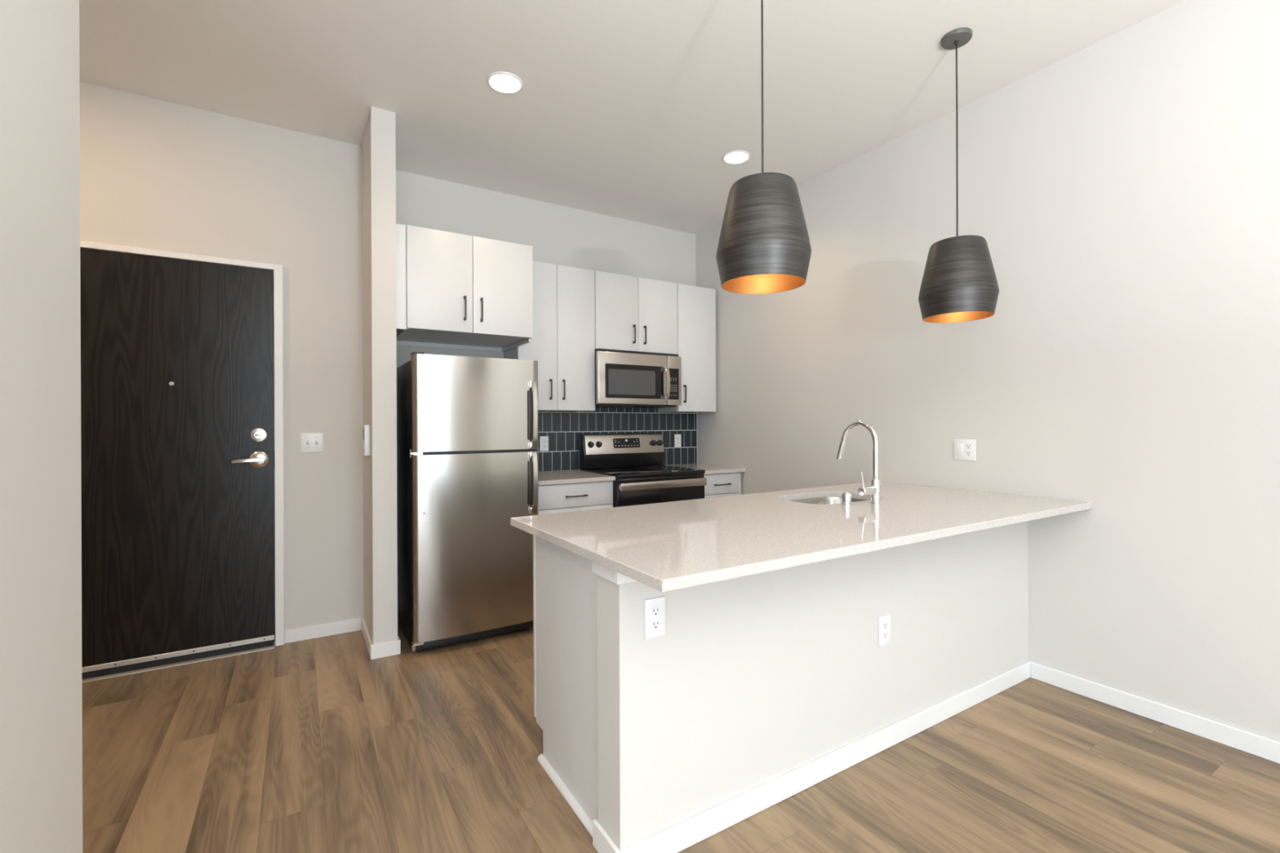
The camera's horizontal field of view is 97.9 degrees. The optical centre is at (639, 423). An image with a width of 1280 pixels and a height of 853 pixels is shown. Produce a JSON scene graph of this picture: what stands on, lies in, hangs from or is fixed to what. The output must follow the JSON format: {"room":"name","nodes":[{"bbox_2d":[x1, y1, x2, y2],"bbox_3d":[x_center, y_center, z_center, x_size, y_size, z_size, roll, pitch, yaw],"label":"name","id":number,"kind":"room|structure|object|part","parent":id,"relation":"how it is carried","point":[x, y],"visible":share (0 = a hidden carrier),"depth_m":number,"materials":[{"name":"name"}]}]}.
{"room":"apartment kitchen","nodes":[
{"label":"apartment kitchen","id":0,"kind":"room"},
{"bbox_2d":[0,0,82,852],"bbox_3d":[-2.143,-0.220,0.243,2.600,3.041,0.651,0,0,-31],"label":"wall","id":1,"kind":"structure","parent":0,"point":[41,690],"depth_m":1.01,"materials":[{"name":"beige paint"}]},
{"bbox_2d":[79,81,364,644],"bbox_3d":[-2.776,-0.218,2.946,2.344,3.041,0.120,0,0,-31],"label":"wall","id":2,"kind":"structure","parent":0,"point":[155,174],"depth_m":3.31,"materials":[{"name":"beige paint"}]},
{"bbox_2d":[80,248,275,679],"bbox_3d":[-2.511,0.204,2.990,0.919,2.184,0.078,0,0,-31],"label":"door","id":3,"kind":"structure","parent":2,"relation":"in","point":[177,389],"depth_m":3.01,"materials":[{"name":"brown wood"}]},
{"bbox_3d":[-2.226,0.212,3.146,0.147,0.029,0.046,0,0,-31],"label":"lever","id":4,"kind":"part","parent":3,"relation":"part of","materials":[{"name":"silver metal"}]},
{"bbox_2d":[80,240,284,646],"bbox_3d":[-2.525,0.189,3.011,1.010,2.224,0.028,0,0,-31],"label":"door frame","id":5,"kind":"structure","parent":2,"relation":"attached to","point":[277,269],"depth_m":3.25,"materials":[{"name":"paint"}]},
{"bbox_2d":[300,432,323,452],"bbox_3d":[-1.974,0.119,3.355,0.118,0.116,0.016,0,0,-31],"label":"light switch","id":6,"kind":"object","parent":2,"relation":"attached to","point":[309,442],"visible":1,"depth_m":3.36,"materials":[{"name":"white plastic"}]},
{"bbox_2d":[284,617,361,644],"bbox_3d":[-1.920,1.260,3.387,0.406,0.078,0.014,0,0,-31],"label":"baseboard","id":7,"kind":"structure","parent":2,"relation":"attached to","point":[298,634],"depth_m":3.38,"materials":[{"name":"white paint"}]},
{"bbox_2d":[361,106,397,644],"bbox_3d":[-1.650,-0.222,3.471,0.125,3.041,0.878,0,0,-31],"label":"wall partition","id":8,"kind":"structure","parent":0,"point":[379,144],"depth_m":3.10,"materials":[{"name":"beige paint"}]},
{"bbox_2d":[362,424,370,455],"bbox_3d":[-1.568,0.097,3.191,0.030,0.175,0.120,0,0,-31],"label":"intercom","id":9,"kind":"object","parent":8,"relation":"attached to","point":[366,428],"visible":1,"depth_m":3.14,"materials":[{"name":"white plastic"}]},
{"bbox_2d":[361,617,400,660],"bbox_3d":[-1.546,1.258,3.312,0.153,0.078,0.532,0,0,-31],"label":"baseboard","id":10,"kind":"structure","parent":8,"relation":"attached to","point":[393,647],"depth_m":3.10,"materials":[{"name":"white paint"}]},
{"bbox_2d":[395,169,695,471],"bbox_3d":[-0.651,-0.226,4.527,2.681,3.041,0.120,0,0,-31],"label":"wall","id":11,"kind":"structure","parent":0,"point":[557,234],"depth_m":4.40,"materials":[{"name":"beige paint"}]},
{"bbox_2d":[395,223,533,351],"bbox_3d":[-1.228,-0.854,3.716,0.854,0.632,0.662,0,0,-31],"label":"upper cabinet","id":12,"kind":"object","parent":11,"relation":"attached to","point":[454,291],"visible":0.97,"depth_m":3.47,"materials":[{"name":"white laminate"}]},
{"bbox_3d":[-1.213,-0.866,3.387,0.382,0.606,0.019,0,0,-31],"label":"door","id":13,"kind":"part","parent":12,"relation":"part of","materials":[{"name":"white laminate"}]},
{"bbox_3d":[-1.204,-0.552,3.766,0.760,0.028,0.598,0,0,-31],"label":"rail","id":14,"kind":"part","parent":12,"relation":"part of","materials":[{"name":"white laminate"}]},
{"bbox_3d":[-1.079,-0.710,3.438,0.012,0.150,0.033,0,0,-31],"label":"handle","id":15,"kind":"part","parent":12,"relation":"part of","materials":[{"name":"brown metal"}]},
{"bbox_3d":[-0.992,-0.710,3.491,0.012,0.150,0.033,0,0,-31],"label":"handle","id":16,"kind":"part","parent":12,"relation":"part of","materials":[{"name":"brown metal"}]},
{"bbox_3d":[-0.880,-0.867,3.590,0.391,0.606,0.019,0,0,-31],"label":"door","id":17,"kind":"part","parent":12,"relation":"part of","materials":[{"name":"white laminate"}]},
{"bbox_2d":[503,260,595,411],"bbox_3d":[-0.680,-0.630,4.230,0.611,1.077,0.356,0,0,-31],"label":"upper cabinet","id":18,"kind":"object","parent":11,"relation":"attached to","point":[562,344],"visible":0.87,"depth_m":4.13,"materials":[{"name":"white laminate"}]},
{"bbox_3d":[-0.742,-0.630,4.033,0.297,1.074,0.019,0,0,-31],"label":"door","id":19,"kind":"part","parent":18,"relation":"part of","materials":[{"name":"white laminate"}]},
{"bbox_3d":[-0.648,-0.246,4.059,0.012,0.150,0.033,0,0,-31],"label":"handle","id":20,"kind":"part","parent":18,"relation":"part of","materials":[{"name":"brown metal"}]},
{"bbox_3d":[-0.561,-0.247,4.112,0.012,0.150,0.033,0,0,-31],"label":"handle","id":21,"kind":"part","parent":18,"relation":"part of","materials":[{"name":"brown metal"}]},
{"bbox_3d":[-0.481,-0.631,4.193,0.308,1.074,0.019,0,0,-31],"label":"door","id":22,"kind":"part","parent":18,"relation":"part of","materials":[{"name":"white laminate"}]},
{"bbox_2d":[537,407,697,471],"bbox_3d":[-0.251,0.036,4.694,1.824,0.686,0.011,0,0,-31],"label":"backsplash","id":23,"kind":"structure","parent":11,"relation":"attached to","point":[563,428],"depth_m":4.68,"materials":[{"name":"tile"}]},
{"bbox_2d":[539,435,548,451],"bbox_3d":[-0.752,0.162,4.375,0.072,0.116,0.008,0,0,-31],"label":"power outlet","id":24,"kind":"object","parent":23,"relation":"attached to","point":[544,440],"visible":1,"depth_m":4.37,"materials":[{"name":"white plastic"}]},
{"bbox_2d":[674,434,680,447],"bbox_3d":[0.343,0.160,5.046,0.072,0.116,0.008,0,0,-31],"label":"power outlet","id":25,"kind":"object","parent":23,"relation":"attached to","point":[677,437],"visible":1,"depth_m":5.04,"materials":[{"name":"white plastic"}]},
{"bbox_2d":[594,270,677,354],"bbox_3d":[-0.089,-0.871,4.593,0.772,0.601,0.356,0,0,-31],"label":"upper cabinet","id":26,"kind":"object","parent":11,"relation":"attached to","point":[633,313],"visible":0.87,"depth_m":4.45,"materials":[{"name":"white laminate"}]},
{"bbox_3d":[-0.182,-0.871,4.376,0.384,0.598,0.019,0,0,-31],"label":"door","id":27,"kind":"part","parent":26,"relation":"part of","materials":[{"name":"white laminate"}]},
{"bbox_3d":[-0.044,-0.708,4.430,0.012,0.150,0.033,0,0,-31],"label":"handle","id":28,"kind":"part","parent":26,"relation":"part of","materials":[{"name":"brown metal"}]},
{"bbox_3d":[0.042,-0.709,4.482,0.012,0.150,0.033,0,0,-31],"label":"handle","id":29,"kind":"part","parent":26,"relation":"part of","materials":[{"name":"brown metal"}]},
{"bbox_3d":[0.147,-0.872,4.578,0.382,0.598,0.019,0,0,-31],"label":"door","id":30,"kind":"part","parent":26,"relation":"part of","materials":[{"name":"white laminate"}]},
{"bbox_2d":[595,348,681,408],"bbox_3d":[-0.076,-0.348,4.538,0.772,0.440,0.438,0,0,-31],"label":"microwave","id":31,"kind":"object","parent":11,"relation":"attached to","point":[623,378],"visible":0.97,"depth_m":4.37,"materials":[{"name":"silver metal"}]},
{"bbox_3d":[-0.036,-0.323,4.360,0.530,0.262,0.002,0,0,-31],"label":"door glass","id":32,"kind":"part","parent":31,"relation":"part of","materials":[{"name":"black glass"}]},
{"bbox_3d":[0.220,-0.322,4.487,0.034,0.269,0.041,0,0,-31],"label":"handle","id":33,"kind":"part","parent":31,"relation":"part of","materials":[{"name":"silver metal"}]},
{"bbox_3d":[0.274,-0.347,4.571,0.139,0.402,0.033,0,0,-31],"label":"control frame","id":34,"kind":"part","parent":31,"relation":"part of","materials":[{"name":"silver metal"}]},
{"bbox_2d":[657,283,715,412],"bbox_3d":[0.417,-0.635,4.902,0.408,1.077,0.356,0,0,-31],"label":"upper cabinet","id":35,"kind":"object","parent":11,"relation":"attached to","point":[696,305],"visible":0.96,"depth_m":4.78,"materials":[{"name":"white laminate"}]},
{"bbox_3d":[0.379,-0.246,4.688,0.012,0.150,0.033,0,0,-31],"label":"handle","id":36,"kind":"part","parent":35,"relation":"part of","materials":[{"name":"brown metal"}]},
{"bbox_3d":[0.488,-0.635,4.786,0.404,1.074,0.019,0,0,-31],"label":"door","id":37,"kind":"part","parent":35,"relation":"part of","materials":[{"name":"white laminate"}]},
{"bbox_2d":[79,0,1184,234],"bbox_3d":[0.151,-1.800,-0.114,6.390,0.100,8.880,0,0,-31],"label":"ceiling","id":38,"kind":"structure","parent":0,"point":[632,110],"depth_m":2.77,"materials":[{"name":"paint"}]},
{"bbox_2d":[487,71,523,93],"bbox_3d":[-0.691,-1.742,2.856,0.180,0.008,0.180,0,0,-31],"label":"recessed light","id":39,"kind":"object","parent":38,"relation":"in","point":[505,82],"visible":1,"depth_m":2.85,"materials":[{"name":"white paint"}]},
{"bbox_2d":[722,150,750,164],"bbox_3d":[0.634,-1.748,3.667,0.180,0.008,0.180,0,0,-31],"label":"recessed light","id":40,"kind":"object","parent":38,"relation":"in","point":[736,157],"visible":1,"depth_m":3.66,"materials":[{"name":"white paint"}]},
{"bbox_2d":[715,0,811,293],"bbox_3d":[0.420,-1.113,1.915,0.320,1.275,0.320,0,0,-31],"label":"pendant lamp","id":41,"kind":"object","parent":38,"relation":"hanging from","point":[764,245],"visible":1,"depth_m":1.80,"materials":[{"name":"grey metal"}]},
{"bbox_3d":[0.420,-1.275,1.914,0.008,0.908,0.008,0,0,-31],"label":"cord","id":42,"kind":"part","parent":41,"relation":"part of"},
{"bbox_3d":[0.422,-0.649,1.915,0.320,0.345,0.320,0,0,-31],"label":"lamp shade","id":43,"kind":"part","parent":41,"relation":"part of","materials":[{"name":"grey metal"}]},
{"bbox_2d":[918,26,999,323],"bbox_3d":[1.442,-1.117,2.533,0.320,1.275,0.320,0,0,-31],"label":"pendant lamp","id":44,"kind":"object","parent":38,"relation":"hanging from","point":[959,283],"visible":1,"depth_m":2.43,"materials":[{"name":"grey metal"}]},
{"bbox_3d":[1.442,-1.280,2.533,0.008,0.908,0.008,0,0,-31],"label":"cord","id":45,"kind":"part","parent":44,"relation":"part of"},
{"bbox_3d":[1.443,-0.653,2.533,0.320,0.345,0.320,0,0,-31],"label":"lamp shade","id":46,"kind":"part","parent":44,"relation":"part of","materials":[{"name":"grey metal"}]},
{"bbox_2d":[81,619,1279,852],"bbox_3d":[0.164,1.341,-0.114,6.390,0.100,8.880,0,0,-31],"label":"floor","id":47,"kind":"structure","parent":0,"point":[316,745],"depth_m":2.04,"materials":[{"name":"brown wood"}]},
{"bbox_2d":[81,644,275,683],"bbox_3d":[-2.513,1.299,2.997,0.916,0.005,0.060,0,0,-31],"label":"threshold","id":48,"kind":"object","parent":47,"relation":"on","point":[174,664],"visible":0.58,"depth_m":2.99,"materials":[{"name":"metal"}]},
{"bbox_2d":[396,351,537,652],"bbox_3d":[-1.145,0.451,3.587,0.737,1.690,0.865,0,0,-31],"label":"refrigerator","id":49,"kind":"object","parent":47,"relation":"on","point":[467,427],"visible":0.98,"depth_m":3.23,"materials":[{"name":"silver metal"}]},
{"bbox_3d":[-0.949,-0.112,3.271,0.729,0.543,0.070,0,0,-31],"label":"freezer door","id":50,"kind":"part","parent":49,"relation":"part of","materials":[{"name":"silver metal"}]},
{"bbox_3d":[-0.946,0.695,3.271,0.729,1.036,0.070,0,0,-31],"label":"fridge door","id":51,"kind":"part","parent":49,"relation":"part of","materials":[{"name":"silver metal"}]},
{"bbox_3d":[-0.645,-0.049,3.408,0.034,0.407,0.036,0,0,-31],"label":"handle","id":52,"kind":"part","parent":49,"relation":"part of","materials":[{"name":"silver metal"}]},
{"bbox_3d":[-0.643,0.366,3.408,0.034,0.372,0.036,0,0,-31],"label":"handle","id":53,"kind":"part","parent":49,"relation":"part of","materials":[{"name":"silver metal"}]},
{"bbox_2d":[533,535,598,821],"bbox_3d":[0.724,0.847,2.592,2.350,0.882,0.627,0,0,-31],"label":"base cabinet","id":54,"kind":"object","parent":47,"relation":"on","point":[565,585],"visible":0.03,"depth_m":1.94,"materials":[{"name":"white laminate"}]},
{"bbox_3d":[-0.221,0.789,2.332,0.467,0.750,0.019,0,0,-31],"label":"door","id":55,"kind":"part","parent":54,"relation":"part of","materials":[{"name":"white laminate"}]},
{"bbox_2d":[537,753,592,837],"bbox_3d":[-0.256,1.282,1.929,0.019,0.019,0.497,0,0,-31],"label":"trim","id":56,"kind":"structure","parent":54,"relation":"attached to","point":[571,801],"depth_m":1.92,"materials":[{"name":"white paint"}]},
{"bbox_2d":[510,481,1092,591],"bbox_3d":[0.774,0.389,2.446,2.427,0.030,1.139,0,0,-31],"label":"countertop","id":57,"kind":"structure","parent":54,"relation":"on","point":[673,545],"depth_m":2.02,"materials":[{"name":"stone"}]},
{"bbox_2d":[789,497,866,504],"bbox_3d":[0.952,0.501,2.804,0.540,0.196,0.374,0,0,-31],"label":"sink","id":58,"kind":"object","parent":57,"relation":"in","point":[820,500],"visible":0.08,"depth_m":3.01,"materials":[{"name":"metal"}]},
{"bbox_2d":[841,492,852,506],"bbox_3d":[0.942,0.344,2.539,0.045,0.058,0.045,0,0,-31],"label":"button","id":59,"kind":"object","parent":57,"relation":"on","point":[846,496],"visible":1,"depth_m":2.52,"materials":[{"name":"silver metal"}]},
{"bbox_2d":[836,420,881,504],"bbox_3d":[1.007,0.180,2.644,0.132,0.386,0.242,0,0,-31],"label":"faucet","id":60,"kind":"object","parent":57,"relation":"on","point":[874,490],"visible":1,"depth_m":2.57,"materials":[{"name":"silver metal"}]},
{"bbox_3d":[1.047,0.122,2.658,0.026,0.270,0.203,0,0,-31],"label":"spout","id":61,"kind":"part","parent":60,"relation":"part of","materials":[{"name":"silver metal"}]},
{"bbox_3d":[1.012,0.257,2.533,0.024,0.076,0.011,0,0,-31],"label":"lever","id":62,"kind":"part","parent":60,"relation":"part of","materials":[{"name":"silver metal"}]},
{"bbox_2d":[537,480,613,515],"bbox_3d":[-0.598,0.853,4.093,0.593,0.882,0.669,0,0,-31],"label":"base cabinet","id":63,"kind":"object","parent":47,"relation":"on","point":[568,497],"visible":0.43,"depth_m":3.83,"materials":[{"name":"white laminate"}]},
{"bbox_3d":[-0.446,0.879,3.844,0.586,0.593,0.019,0,0,-31],"label":"door","id":64,"kind":"part","parent":63,"relation":"part of","materials":[{"name":"white laminate"}]},
{"bbox_2d":[537,470,615,485],"bbox_3d":[-0.601,0.397,4.096,0.594,0.029,0.663,0,0,-31],"label":"countertop","id":65,"kind":"structure","parent":63,"relation":"on","point":[550,477],"depth_m":3.93,"materials":[{"name":"stone"}]},
{"bbox_3d":[-0.434,0.500,3.821,0.162,0.011,0.033,0,0,-31],"label":"handle","id":66,"kind":"part","parent":63,"relation":"part of","materials":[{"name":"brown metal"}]},
{"bbox_2d":[578,432,706,507],"bbox_3d":[0.015,0.689,4.424,0.790,1.204,0.716,0,0,-31],"label":"stove","id":67,"kind":"object","parent":47,"relation":"on","point":[641,483],"visible":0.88,"depth_m":4.39,"materials":[{"name":"black metal"}]},
{"bbox_3d":[-0.392,0.175,4.482,0.054,0.053,0.032,0,0,-31],"label":"knob","id":68,"kind":"part","parent":67,"relation":"part of","materials":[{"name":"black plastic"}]},
{"bbox_3d":[-0.330,0.174,4.521,0.054,0.053,0.032,0,0,-31],"label":"knob","id":69,"kind":"part","parent":67,"relation":"part of","materials":[{"name":"black plastic"}]},
{"bbox_3d":[-0.118,0.176,4.666,0.752,0.156,0.034,0,0,-31],"label":"control panel","id":70,"kind":"part","parent":67,"relation":"part of","materials":[{"name":"silver metal"}]},
{"bbox_3d":[-0.111,0.167,4.667,0.255,0.081,0.018,0,0,-31],"label":"display panel","id":71,"kind":"part","parent":67,"relation":"part of","materials":[{"name":"black glass"}]},
{"bbox_2d":[581,465,705,479],"bbox_3d":[0.018,0.382,4.413,0.786,0.030,0.610,0,0,-31],"label":"cooktop","id":72,"kind":"object","parent":67,"relation":"in","point":[622,472],"depth_m":4.29,"materials":[{"name":"black glass"}]},
{"bbox_3d":[0.121,0.172,4.797,0.054,0.053,0.032,0,0,-31],"label":"knob","id":73,"kind":"part","parent":67,"relation":"part of","materials":[{"name":"black plastic"}]},
{"bbox_2d":[612,477,706,507],"bbox_3d":[0.017,0.820,4.418,0.782,0.843,0.704,0,0,-31],"label":"oven","id":74,"kind":"object","parent":67,"relation":"in","point":[627,491],"depth_m":4.10,"materials":[{"name":"black glass"}]},
{"bbox_3d":[0.164,0.419,4.176,0.778,0.044,0.030,0,0,-31],"label":"panel","id":75,"kind":"part","parent":67,"relation":"part of","materials":[{"name":"black metal"}]},
{"bbox_3d":[0.179,0.172,4.832,0.054,0.053,0.032,0,0,-31],"label":"knob","id":76,"kind":"part","parent":67,"relation":"part of","materials":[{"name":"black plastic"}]},
{"bbox_2d":[703,472,741,497],"bbox_3d":[0.510,0.848,4.771,0.403,0.882,0.669,0,0,-31],"label":"base cabinet","id":77,"kind":"object","parent":47,"relation":"on","point":[718,485],"visible":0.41,"depth_m":4.52,"materials":[{"name":"white laminate"}]},
{"bbox_2d":[667,463,745,474],"bbox_3d":[0.514,0.392,4.778,0.434,0.029,0.663,0,0,-31],"label":"countertop","id":78,"kind":"structure","parent":77,"relation":"on","point":[709,469],"depth_m":4.65,"materials":[{"name":"stone"}]},
{"bbox_3d":[0.652,0.874,4.516,0.373,0.593,0.019,0,0,-31],"label":"door","id":79,"kind":"part","parent":77,"relation":"part of","materials":[{"name":"white laminate"}]},
{"bbox_3d":[0.669,0.496,4.497,0.162,0.011,0.033,0,0,-31],"label":"handle","id":80,"kind":"part","parent":77,"relation":"part of","materials":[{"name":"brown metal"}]},
{"bbox_2d":[596,520,1028,850],"bbox_3d":[0.919,0.846,2.262,2.374,0.882,0.138,0,0,-31],"label":"wall","id":81,"kind":"structure","parent":0,"point":[751,681],"depth_m":1.92,"materials":[{"name":"beige paint"}]},
{"bbox_2d":[592,561,636,585],"bbox_3d":[0.913,0.428,2.256,2.387,0.046,0.159,0,0,-31],"label":"trim","id":82,"kind":"structure","parent":81,"relation":"attached to","point":[613,576],"depth_m":1.60,"materials":[{"name":"white paint"}]},
{"bbox_2d":[644,595,665,639],"bbox_3d":[0.045,0.574,1.642,0.072,0.116,0.008,0,0,-31],"label":"power outlet","id":83,"kind":"object","parent":81,"relation":"attached to","point":[654,608],"visible":1,"depth_m":1.64,"materials":[{"name":"white plastic"}]},
{"bbox_2d":[650,619,660,630],"bbox_3d":[0.046,0.593,1.639,0.033,0.027,0.002,0,0,-31],"label":"receptacle","id":84,"kind":"object","parent":83,"relation":"attached to","point":[655,624],"depth_m":1.64,"materials":[{"name":"grey plastic"}]},
{"bbox_2d":[650,606,660,616],"bbox_3d":[0.046,0.554,1.639,0.033,0.027,0.002,0,0,-31],"label":"receptacle","id":85,"kind":"object","parent":83,"relation":"attached to","point":[655,611],"depth_m":1.64,"materials":[{"name":"grey plastic"}]},
{"bbox_2d":[592,661,1031,852],"bbox_3d":[0.915,1.248,2.258,2.388,0.078,0.164,0,0,-31],"label":"baseboard","id":86,"kind":"structure","parent":81,"relation":"attached to","point":[685,834],"depth_m":1.95,"materials":[{"name":"white paint"}]},
{"bbox_2d":[878,613,890,646],"bbox_3d":[0.970,0.822,2.208,0.072,0.116,0.008,0,0,-31],"label":"power outlet","id":87,"kind":"object","parent":81,"relation":"attached to","point":[884,622],"visible":1,"depth_m":2.20,"materials":[{"name":"white plastic"}]},
{"bbox_2d":[882,631,888,639],"bbox_3d":[0.971,0.841,2.205,0.033,0.027,0.002,0,0,-31],"label":"receptacle","id":88,"kind":"object","parent":87,"relation":"attached to","point":[885,634],"depth_m":2.20,"materials":[{"name":"grey plastic"}]},
{"bbox_2d":[882,622,888,629],"bbox_3d":[0.971,0.802,2.205,0.033,0.027,0.002,0,0,-31],"label":"receptacle","id":89,"kind":"object","parent":87,"relation":"attached to","point":[885,624],"depth_m":2.20,"materials":[{"name":"grey plastic"}]},
{"bbox_2d":[695,0,1279,742],"bbox_3d":[2.830,-0.241,1.523,0.120,3.041,8.880,0,0,-31],"label":"wall","id":90,"kind":"structure","parent":0,"point":[1122,192],"depth_m":2.58,"materials":[{"name":"beige paint"}]},
{"bbox_2d":[953,439,975,461],"bbox_3d":[1.798,0.148,3.087,0.010,0.116,0.118,0,0,-31],"label":"wall plate","id":91,"kind":"object","parent":90,"relation":"attached to","point":[964,449],"visible":1,"depth_m":3.09,"materials":[{"name":"white plastic"}]},
{"bbox_2d":[965,451,971,456],"bbox_3d":[1.809,0.168,3.067,0.002,0.027,0.033,0,0,-31],"label":"receptacle","id":92,"kind":"object","parent":91,"relation":"attached to","point":[967,453],"depth_m":3.07,"materials":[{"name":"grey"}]},
{"bbox_2d":[965,444,971,448],"bbox_3d":[1.808,0.129,3.067,0.002,0.027,0.033,0,0,-31],"label":"receptacle","id":93,"kind":"object","parent":91,"relation":"attached to","point":[967,446],"depth_m":3.07,"materials":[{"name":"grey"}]},
{"bbox_2d":[1031,662,1279,764],"bbox_3d":[3.503,1.237,0.306,0.014,0.078,5.868,0,0,-31],"label":"baseboard","id":94,"kind":"structure","parent":90,"relation":"attached to","point":[1257,745],"depth_m":2.37,"materials":[{"name":"white paint"}]}
]}

